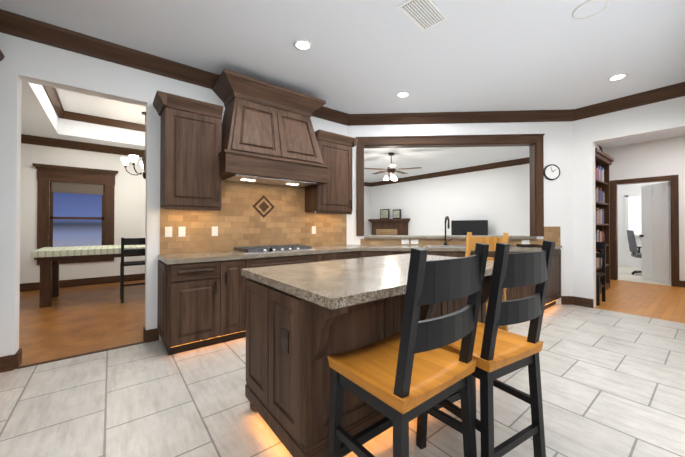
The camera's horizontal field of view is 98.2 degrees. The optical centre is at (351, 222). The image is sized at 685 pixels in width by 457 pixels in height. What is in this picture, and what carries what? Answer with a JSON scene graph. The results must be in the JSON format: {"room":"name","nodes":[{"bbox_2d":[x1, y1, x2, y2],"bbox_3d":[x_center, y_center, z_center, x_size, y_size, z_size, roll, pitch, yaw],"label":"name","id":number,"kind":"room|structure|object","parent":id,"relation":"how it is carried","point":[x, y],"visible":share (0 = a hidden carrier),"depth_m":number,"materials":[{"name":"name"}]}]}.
{"room":"kitchen","nodes":[
{"label":"kitchen","id":0,"kind":"room"},
{"bbox_2d":[19,280,144,365],"bbox_3d":[-3.526,1.301,4.937,3.900,0.020,4.420,0,-1,-39],"label":"floor","id":1,"kind":"structure","parent":0,"point":[72,321],"depth_m":3.86,"materials":[{"name":"brown wood"}]},
{"bbox_2d":[31,245,144,307],"bbox_3d":[-4.396,0.864,5.352,1.756,0.861,1.104,0,-1,-39],"label":"dining table","id":2,"kind":"object","parent":1,"relation":"on","point":[50,258],"visible":0.65,"depth_m":4.73,"materials":[{"name":"brown wood"}]},
{"bbox_2d":[120,238,144,302],"bbox_3d":[-3.649,0.766,5.029,0.420,1.052,0.489,0,-1,-39],"label":"dining chair","id":3,"kind":"object","parent":1,"relation":"on","point":[132,241],"visible":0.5,"depth_m":4.82,"materials":[{"name":"black paint"}]},
{"bbox_2d":[20,143,145,283],"bbox_3d":[-4.966,-0.384,6.725,3.840,3.380,0.150,0,-1,-39],"label":"wall","id":4,"kind":"structure","parent":0,"point":[130,206],"depth_m":6.20,"materials":[{"name":"white paint"}]},
{"bbox_2d":[42,85,64,118],"bbox_3d":[-4.431,-2.029,4.326,0.090,0.130,3.170,0,-1,-39],"label":"crown molding","id":5,"kind":"structure","parent":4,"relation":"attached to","point":[53,96],"depth_m":4.90,"materials":[{"name":"brown wood"}]},
{"bbox_2d":[32,163,117,264],"bbox_3d":[-5.614,-0.154,6.094,1.280,1.950,0.150,0,-1,-39],"label":"dining room window","id":6,"kind":"structure","parent":4,"relation":"in","point":[78,210],"depth_m":6.09,"materials":[{"name":"brown wood"}]},
{"bbox_2d":[20,273,144,291],"bbox_3d":[-4.913,1.230,6.646,3.840,0.150,0.018,0,-1,-39],"label":"baseboard","id":7,"kind":"structure","parent":4,"relation":"attached to","point":[77,282],"depth_m":6.16,"materials":[{"name":"brown wood"}]},
{"bbox_2d":[21,134,144,156],"bbox_3d":[-4.885,-1.570,6.635,3.660,0.150,0.105,0,-1,-39],"label":"crown molding","id":8,"kind":"structure","parent":4,"relation":"attached to","point":[26,139],"depth_m":6.07,"materials":[{"name":"brown wood"}]},
{"bbox_2d":[64,111,144,131],"bbox_3d":[-4.450,-2.013,6.294,2.340,0.130,0.090,0,-1,-39],"label":"crown molding","id":9,"kind":"structure","parent":4,"relation":"attached to","point":[74,116],"depth_m":5.89,"materials":[{"name":"brown wood"}]},
{"bbox_2d":[21,81,145,149],"bbox_3d":[-3.573,-1.913,5.021,3.900,0.510,4.270,0,-1,-39],"label":"ceiling","id":10,"kind":"structure","parent":0,"point":[39,117],"depth_m":5.46,"materials":[{"name":"white paint"}]},
{"bbox_2d":[121,112,145,178],"bbox_3d":[-3.928,-1.458,5.648,0.740,1.250,0.710,0,-1,-39],"label":"dining chandelier","id":11,"kind":"object","parent":10,"relation":"hanging from","point":[132,158],"visible":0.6,"depth_m":5.54,"materials":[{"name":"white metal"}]},
{"bbox_2d":[0,32,346,356],"bbox_3d":[-1.804,-0.245,3.597,4.570,3.050,0.150,0,-1,-39],"label":"wall","id":12,"kind":"structure","parent":0,"point":[29,61],"depth_m":2.77,"materials":[{"name":"white paint"}]},
{"bbox_2d":[0,9,348,125],"bbox_3d":[-1.758,-1.696,3.482,4.480,0.150,0.105,0,-1,-39],"label":"crown molding","id":13,"kind":"structure","parent":12,"relation":"attached to","point":[21,26],"depth_m":2.94,"materials":[{"name":"brown wood"}]},
{"bbox_2d":[153,91,222,210],"bbox_3d":[-1.791,-0.715,3.252,0.620,1.155,0.402,0,-1,-39],"label":"upper cabinet","id":14,"kind":"object","parent":12,"relation":"attached to","point":[191,145],"visible":1,"depth_m":3.14,"materials":[{"name":"brown wood"}]},
{"bbox_2d":[160,179,346,253],"bbox_3d":[-1.093,-0.112,4.068,2.590,0.929,0.011,0,-1,-39],"label":"tile backsplash","id":15,"kind":"structure","parent":12,"relation":"attached to","point":[238,220],"depth_m":3.87,"materials":[{"name":"tile"}]},
{"bbox_2d":[165,227,171,236],"bbox_3d":[-2.030,0.100,3.294,0.070,0.115,0.007,0,-1,-39],"label":"electrical outlet plate","id":16,"kind":"object","parent":15,"relation":"attached to","point":[168,230],"depth_m":3.29,"materials":[{"name":"white plastic"}]},
{"bbox_2d":[178,227,185,236],"bbox_3d":[-1.929,0.101,3.376,0.070,0.115,0.007,0,-1,-39],"label":"electrical outlet plate","id":17,"kind":"object","parent":15,"relation":"attached to","point":[181,231],"depth_m":3.37,"materials":[{"name":"white plastic"}]},
{"bbox_2d":[212,226,217,235],"bbox_3d":[-1.657,0.103,3.596,0.070,0.115,0.007,0,-1,-39],"label":"electrical outlet plate","id":18,"kind":"object","parent":15,"relation":"attached to","point":[214,229],"depth_m":3.60,"materials":[{"name":"white plastic"}]},
{"bbox_2d":[253,195,273,217],"bbox_3d":[-1.179,-0.217,3.985,0.310,0.310,0.010,0,-1,-39],"label":"decorative tile","id":19,"kind":"object","parent":15,"relation":"attached to","point":[263,206],"depth_m":3.98,"materials":[{"name":"brown tile"}]},
{"bbox_2d":[312,226,315,233],"bbox_3d":[-0.570,0.110,4.478,0.070,0.115,0.007,0,-1,-39],"label":"electrical outlet plate","id":20,"kind":"object","parent":15,"relation":"attached to","point":[313,227],"depth_m":4.48,"materials":[{"name":"white plastic"}]},
{"bbox_2d":[212,69,329,186],"bbox_3d":[-1.001,-1.082,3.774,1.340,1.134,0.592,0,-1,-39],"label":"range hood","id":21,"kind":"object","parent":12,"relation":"attached to","point":[268,135],"visible":0.98,"depth_m":3.55,"materials":[{"name":"brown wood"}]},
{"bbox_2d":[0,296,593,372],"bbox_3d":[0.593,1.211,3.137,6.471,0.130,3.867,0,-1,-39],"label":"baseboard","id":22,"kind":"structure","parent":12,"relation":"attached to","point":[11,362],"depth_m":2.86,"materials":[{"name":"brown wood"}]},
{"bbox_2d":[305,130,357,213],"bbox_3d":[-0.296,-0.705,4.465,0.710,1.155,0.402,0,-1,-39],"label":"upper cabinet","id":23,"kind":"object","parent":12,"relation":"attached to","point":[333,195],"visible":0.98,"depth_m":4.32,"materials":[{"name":"brown wood"}]},
{"bbox_2d":[0,304,684,456],"bbox_3d":[1.330,1.275,1.730,7.100,0.020,6.680,0,-1,-39],"label":"floor","id":24,"kind":"structure","parent":0,"point":[612,383],"depth_m":2.09,"materials":[{"name":"grey tile"}]},
{"bbox_2d":[0,50,4,60],"bbox_3d":[-2.662,-0.087,1.591,0.705,2.700,1.877,0,-1,-39],"label":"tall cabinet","id":25,"kind":"object","parent":24,"relation":"on","point":[2,56],"visible":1,"depth_m":2.51,"materials":[{"name":"brown wood"}]},
{"bbox_2d":[157,257,228,354],"bbox_3d":[-1.713,0.834,3.162,0.542,0.885,0.621,0,-1,-39],"label":"base cabinet","id":26,"kind":"object","parent":24,"relation":"on","point":[201,299],"depth_m":2.93,"materials":[{"name":"brown wood"}]},
{"bbox_2d":[158,245,360,264],"bbox_3d":[-0.832,0.374,3.871,2.792,0.044,0.637,0,-1,-39],"label":"countertop","id":27,"kind":"structure","parent":26,"relation":"on","point":[181,258],"depth_m":3.25,"materials":[{"name":"grey stone"}]},
{"bbox_2d":[230,244,314,253],"bbox_3d":[-0.987,0.325,3.744,0.910,0.051,0.525,0,-1,-39],"label":"cooktop","id":28,"kind":"object","parent":27,"relation":"in","point":[265,249],"visible":1,"depth_m":3.59,"materials":[{"name":"silver metal"}]},
{"bbox_2d":[229,261,248,340],"bbox_3d":[-1.470,0.836,3.360,0.318,0.885,0.621,0,-1,-39],"label":"base cabinet","id":29,"kind":"object","parent":24,"relation":"on","point":[237,282],"depth_m":3.18,"materials":[{"name":"brown wood"}]},
{"bbox_2d":[249,253,320,267],"bbox_3d":[-0.993,0.839,3.747,1.026,0.885,0.621,0,-1,-39],"label":"base cabinet","id":30,"kind":"object","parent":24,"relation":"on","point":[254,262],"depth_m":3.49,"materials":[{"name":"brown wood"}]},
{"bbox_2d":[321,253,344,260],"bbox_3d":[-0.481,0.842,4.162,0.408,0.885,0.621,0,-1,-39],"label":"base cabinet","id":31,"kind":"object","parent":24,"relation":"on","point":[324,256],"depth_m":3.95,"materials":[{"name":"brown wood"}]},
{"bbox_2d":[345,253,359,258],"bbox_3d":[-0.247,0.844,4.352,0.426,0.885,0.621,0,-1,-39],"label":"base cabinet","id":32,"kind":"object","parent":24,"relation":"on","point":[347,255],"depth_m":4.16,"materials":[{"name":"brown wood"}]},
{"bbox_2d":[241,273,491,456],"bbox_3d":[0.265,0.816,2.193,1.784,0.905,1.065,0,-1,-39],"label":"kitchen island","id":33,"kind":"object","parent":24,"relation":"on","point":[304,321],"depth_m":1.57,"materials":[{"name":"brown wood"}]},
{"bbox_2d":[241,253,493,308],"bbox_3d":[0.280,0.341,2.199,1.810,0.044,1.080,0,-1,-39],"label":"island countertop","id":34,"kind":"structure","parent":33,"relation":"on","point":[355,281],"depth_m":1.71,"materials":[{"name":"grey stone"}]},
{"bbox_2d":[360,253,399,257],"bbox_3d":[0.400,0.845,4.543,0.528,0.885,0.640,0,0,3],"label":"base cabinet","id":35,"kind":"object","parent":24,"relation":"on","point":[362,255],"depth_m":4.23,"materials":[{"name":"brown wood"}]},
{"bbox_2d":[327,243,488,456],"bbox_3d":[0.246,0.675,1.325,0.520,1.175,0.531,0,-1,-39],"label":"stool","id":36,"kind":"object","parent":24,"relation":"on","point":[406,375],"visible":1,"depth_m":1.20,"materials":[{"name":"black paint"}]},
{"bbox_2d":[400,253,463,257],"bbox_3d":[1.055,0.845,4.505,1.016,0.885,0.640,0,0,3],"label":"base cabinet","id":37,"kind":"object","parent":24,"relation":"on","point":[458,255],"depth_m":4.18,"materials":[{"name":"brown wood"}]},
{"bbox_2d":[464,253,494,257],"bbox_3d":[1.729,0.845,4.467,0.566,0.885,0.640,0,0,3],"label":"base cabinet","id":38,"kind":"object","parent":24,"relation":"on","point":[492,255],"depth_m":4.14,"materials":[{"name":"brown wood"}]},
{"bbox_2d":[416,240,554,456],"bbox_3d":[0.704,0.678,1.594,0.480,1.175,0.531,0,-1,-31],"label":"stool","id":39,"kind":"object","parent":24,"relation":"on","point":[497,353],"visible":0.69,"depth_m":1.41,"materials":[{"name":"black paint"}]},
{"bbox_2d":[465,232,508,330],"bbox_3d":[1.288,0.690,3.066,0.511,1.175,0.490,0,-1,-39],"label":"stool","id":40,"kind":"object","parent":24,"relation":"on","point":[471,241],"visible":0.15,"depth_m":3.19,"materials":[{"name":"brown wood"}]},
{"bbox_2d":[506,286,523,300],"bbox_3d":[2.128,0.845,4.445,0.466,0.885,0.640,0,0,3],"label":"base cabinet","id":41,"kind":"object","parent":24,"relation":"on","point":[514,293],"depth_m":4.12,"materials":[{"name":"brown wood"}]},
{"bbox_2d":[524,285,535,297],"bbox_3d":[2.412,0.844,4.428,0.335,0.885,0.640,0,0,3],"label":"base cabinet","id":42,"kind":"object","parent":24,"relation":"on","point":[528,290],"depth_m":4.11,"materials":[{"name":"brown wood"}]},
{"bbox_2d":[544,253,560,309],"bbox_3d":[2.903,0.844,4.401,0.761,0.885,0.640,0,0,3],"label":"base cabinet","id":43,"kind":"object","parent":24,"relation":"on","point":[553,292],"depth_m":4.49,"materials":[{"name":"brown wood"}]},
{"bbox_2d":[360,245,561,252],"bbox_3d":[1.724,0.379,4.463,3.182,0.044,0.656,0,0,3],"label":"countertop","id":44,"kind":"structure","parent":43,"relation":"on","point":[363,248],"depth_m":4.21,"materials":[{"name":"grey stone"}]},
{"bbox_2d":[426,245,465,246],"bbox_3d":[1.502,0.354,4.463,0.700,0.006,0.350,0,0,3],"label":"sink basin","id":45,"kind":"object","parent":44,"relation":"in","point":[446,245],"visible":0.69,"depth_m":4.61,"materials":[{"name":"silver metal"}]},
{"bbox_2d":[444,216,451,244],"bbox_3d":[1.523,0.127,4.625,0.132,0.461,0.223,0,0,3],"label":"faucet","id":46,"kind":"object","parent":44,"relation":"on","point":[446,220],"visible":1,"depth_m":4.68,"materials":[{"name":"black metal"}]},
{"bbox_2d":[517,244,541,246],"bbox_3d":[2.663,0.341,4.433,0.280,0.029,0.220,0,0,3],"label":"tray","id":47,"kind":"object","parent":44,"relation":"on","point":[528,245],"visible":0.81,"depth_m":4.33,"materials":[{"name":"brown wood"}]},
{"bbox_2d":[0,0,684,182],"bbox_3d":[0.892,-1.809,4.954,10.750,0.100,12.500,0,-1,-39],"label":"ceiling","id":48,"kind":"structure","parent":0,"point":[368,56],"depth_m":3.04,"materials":[{"name":"white paint"}]},
{"bbox_2d":[293,39,312,50],"bbox_3d":[-0.485,-1.771,2.961,0.188,0.007,0.188,0,-1,24],"label":"recessed light","id":49,"kind":"object","parent":48,"relation":"in","point":[302,44],"depth_m":2.96,"materials":[{"name":"white paint"}]},
{"bbox_2d":[364,153,420,180],"bbox_3d":[0.982,-1.403,7.448,1.440,0.670,1.420,0,-1,-39],"label":"room ceiling fan","id":50,"kind":"object","parent":48,"relation":"hanging from","point":[391,170],"visible":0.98,"depth_m":7.35,"materials":[{"name":"brown metal"}]},
{"bbox_2d":[396,91,409,97],"bbox_3d":[0.705,-1.762,4.081,0.188,0.007,0.188,0,-1,42],"label":"recessed light","id":51,"kind":"object","parent":48,"relation":"in","point":[403,94],"depth_m":4.08,"materials":[{"name":"white paint"}]},
{"bbox_2d":[397,0,447,30],"bbox_3d":[0.605,-1.770,2.506,0.240,0.017,0.420,0,-1,43],"label":"ceiling vent","id":52,"kind":"object","parent":48,"relation":"in","point":[423,15],"visible":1,"depth_m":2.50,"materials":[{"name":"white metal"}]},
{"bbox_2d":[572,0,608,18],"bbox_3d":[1.980,-1.773,2.462,0.240,0.011,0.240,0,-1,-39],"label":"ceiling speaker","id":53,"kind":"object","parent":48,"relation":"attached to","point":[588,9],"visible":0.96,"depth_m":2.46,"materials":[{"name":"white paint"}]},
{"bbox_2d":[607,73,627,80],"bbox_3d":[3.229,-1.765,3.605,0.188,0.007,0.188,0,0,6],"label":"recessed light","id":54,"kind":"object","parent":48,"relation":"in","point":[616,77],"depth_m":3.60,"materials":[{"name":"white paint"}]},
{"bbox_2d":[363,186,370,237],"bbox_3d":[-1.687,-0.186,10.801,6.330,3.050,0.150,0,-1,-39],"label":"wall","id":55,"kind":"structure","parent":0,"point":[367,190],"depth_m":12.62,"materials":[{"name":"white paint"}]},
{"bbox_2d":[347,121,572,303],"bbox_3d":[1.786,-0.234,4.873,3.720,3.050,0.150,0,0,3],"label":"wall","id":56,"kind":"structure","parent":0,"point":[558,191],"depth_m":4.73,"materials":[{"name":"white paint"}]},
{"bbox_2d":[364,235,536,238],"bbox_3d":[1.571,0.324,4.965,2.717,0.215,0.420,0,0,3],"label":"bar","id":57,"kind":"object","parent":56,"relation":"on","point":[432,237],"visible":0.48,"depth_m":4.79,"materials":[{"name":"grey stone"}]},
{"bbox_2d":[356,134,544,235],"bbox_3d":[1.566,-0.597,4.872,2.995,1.625,0.185,0,0,3],"label":"frame","id":58,"kind":"structure","parent":56,"relation":"attached to","point":[534,142],"depth_m":4.80,"materials":[{"name":"brown wood"}]},
{"bbox_2d":[360,227,559,244],"bbox_3d":[1.724,0.209,4.791,3.165,0.299,0.011,0,0,3],"label":"backsplash","id":59,"kind":"structure","parent":56,"relation":"attached to","point":[552,234],"depth_m":4.79,"materials":[{"name":"tile"}]},
{"bbox_2d":[401,239,417,243],"bbox_3d":[0.941,0.304,4.829,0.258,0.066,0.005,0,0,3],"label":"outlet plates","id":60,"kind":"object","parent":59,"relation":"attached to","point":[406,241],"depth_m":4.82,"materials":[{"name":"white plastic"}]},
{"bbox_2d":[522,240,529,243],"bbox_3d":[2.770,0.305,4.718,0.108,0.048,0.005,0,0,3],"label":"outlet plates","id":61,"kind":"object","parent":59,"relation":"attached to","point":[523,241],"depth_m":4.72,"materials":[{"name":"white plastic"}]},
{"bbox_2d":[347,109,573,125],"bbox_3d":[1.714,-1.685,4.761,3.670,0.150,0.105,0,0,3],"label":"crown molding","id":62,"kind":"structure","parent":56,"relation":"attached to","point":[466,117],"depth_m":4.75,"materials":[{"name":"brown wood"}]},
{"bbox_2d":[544,164,559,179],"bbox_3d":[3.172,-0.801,4.706,0.250,0.250,0.033,0,0,3],"label":"clock","id":63,"kind":"object","parent":56,"relation":"attached to","point":[551,171],"visible":0.98,"depth_m":4.69,"materials":[{"name":"black paint"}]},
{"bbox_2d":[561,296,573,304],"bbox_3d":[3.406,1.224,4.684,0.175,0.130,0.017,0,0,3],"label":"baseboard","id":64,"kind":"structure","parent":56,"relation":"attached to","point":[567,300],"depth_m":4.68,"materials":[{"name":"brown wood"}]},
{"bbox_2d":[371,147,601,235],"bbox_3d":[3.270,-0.193,9.865,0.150,3.050,7.850,0,-1,-39],"label":"wall","id":65,"kind":"structure","parent":0,"point":[498,199],"depth_m":9.41,"materials":[{"name":"white paint"}]},
{"bbox_2d":[371,146,599,186],"bbox_3d":[3.218,-1.644,9.738,0.105,0.150,7.700,0,-1,-39],"label":"crown molding","id":66,"kind":"structure","parent":65,"relation":"attached to","point":[515,162],"depth_m":9.44,"materials":[{"name":"brown wood"}]},
{"bbox_2d":[572,96,684,306],"bbox_3d":[3.943,-0.239,4.275,0.150,3.050,1.680,0,-1,-39],"label":"wall","id":67,"kind":"structure","parent":0,"point":[647,119],"depth_m":4.53,"materials":[{"name":"white paint"}]},
{"bbox_2d":[573,82,684,120],"bbox_3d":[3.875,-1.690,4.169,0.105,0.150,1.397,0,-1,-39],"label":"crown molding","id":68,"kind":"structure","parent":67,"relation":"attached to","point":[677,90],"depth_m":4.13,"materials":[{"name":"brown wood"}]},
{"bbox_2d":[594,279,684,322],"bbox_3d":[5.614,1.299,4.704,3.300,0.020,3.100,0,-1,-39],"label":"floor","id":69,"kind":"structure","parent":0,"point":[663,302],"depth_m":4.93,"materials":[{"name":"brown wood"}]},
{"bbox_2d":[596,241,605,305],"bbox_3d":[3.891,0.800,4.919,0.490,0.982,0.420,0,-1,-39],"label":"chair","id":70,"kind":"object","parent":69,"relation":"on","point":[602,246],"visible":0.35,"depth_m":4.87,"materials":[{"name":"black paint"}]},
{"bbox_2d":[595,147,613,293],"bbox_3d":[4.590,0.007,5.634,1.350,2.580,0.378,0,-1,-39],"label":"bookcase","id":71,"kind":"object","parent":69,"relation":"on","point":[603,161],"visible":0.27,"depth_m":5.77,"materials":[{"name":"brown wood"}]},
{"bbox_2d":[617,181,669,267],"bbox_3d":[8.904,-0.206,8.319,0.150,3.050,3.350,0,-1,-39],"label":"wall","id":72,"kind":"structure","parent":0,"point":[626,258],"depth_m":8.98,"materials":[{"name":"white paint"}]},
{"bbox_2d":[624,193,640,236],"bbox_3d":[8.613,-0.230,8.502,0.069,1.260,1.200,0,-1,-39],"label":"window","id":73,"kind":"structure","parent":72,"relation":"in","point":[632,211],"depth_m":8.81,"materials":[{"name":"white glass"}]},
{"bbox_2d":[617,266,670,285],"bbox_3d":[7.642,1.319,7.283,3.100,0.022,3.050,0,-1,-39],"label":"floor","id":74,"kind":"structure","parent":0,"point":[624,273],"depth_m":7.23,"materials":[{"name":"beige"}]},
{"bbox_2d":[627,230,641,274],"bbox_3d":[7.408,0.752,7.462,0.650,1.120,0.615,0,-1,31],"label":"office chair","id":75,"kind":"object","parent":74,"relation":"on","point":[634,250],"visible":0.4,"depth_m":7.51,"materials":[{"name":"black paint"}]},
{"bbox_2d":[604,136,684,280],"bbox_3d":[6.906,-0.226,5.861,0.150,3.050,3.250,0,-1,-39],"label":"wall","id":76,"kind":"structure","parent":0,"point":[663,157],"depth_m":6.29,"materials":[{"name":"white paint"}]},
{"bbox_2d":[609,175,678,286],"bbox_3d":[6.371,0.164,6.499,0.173,2.280,1.080,0,-1,-39],"label":"door frame","id":77,"kind":"structure","parent":76,"relation":"attached to","point":[674,186],"depth_m":6.24,"materials":[{"name":"brown wood"}]},
{"bbox_2d":[639,182,670,283],"bbox_3d":[6.771,0.215,6.652,0.100,2.160,0.840,0,0,15],"label":"door","id":78,"kind":"structure","parent":76,"relation":"in","point":[655,235],"depth_m":6.58,"materials":[{"name":"white paint"}]},
{"bbox_2d":[679,280,684,286],"bbox_3d":[7.259,1.229,5.280,0.017,0.130,1.920,0,-1,-39],"label":"baseboard","id":79,"kind":"structure","parent":76,"relation":"attached to","point":[681,283],"depth_m":5.99,"materials":[{"name":"brown wood"}]},
{"bbox_3d":[0.887,1.324,7.751,6.200,0.020,7.810,0,-1,-39],"label":"floor","id":80,"kind":"structure","parent":0,"visible":0},
{"bbox_2d":[368,209,409,234],"bbox_3d":[1.375,0.396,11.639,0.550,1.900,1.900,0,-1,-39],"label":"fireplace","id":81,"kind":"object","parent":80,"relation":"on","point":[384,224],"visible":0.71,"depth_m":11.52,"materials":[{"name":"brown wood"}]},
{"bbox_3d":[3.554,1.014,8.958,0.520,0.620,1.740,0,-1,-39],"label":"tv console","id":82,"kind":"object","parent":80,"relation":"on","visible":0},
{"bbox_2d":[451,220,487,234],"bbox_3d":[3.540,0.314,8.966,0.120,0.779,1.160,0,-1,-39],"label":"tv","id":83,"kind":"object","parent":82,"relation":"on","point":[464,227],"visible":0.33,"depth_m":8.92,"materials":[{"name":"black glass"}]}
]}

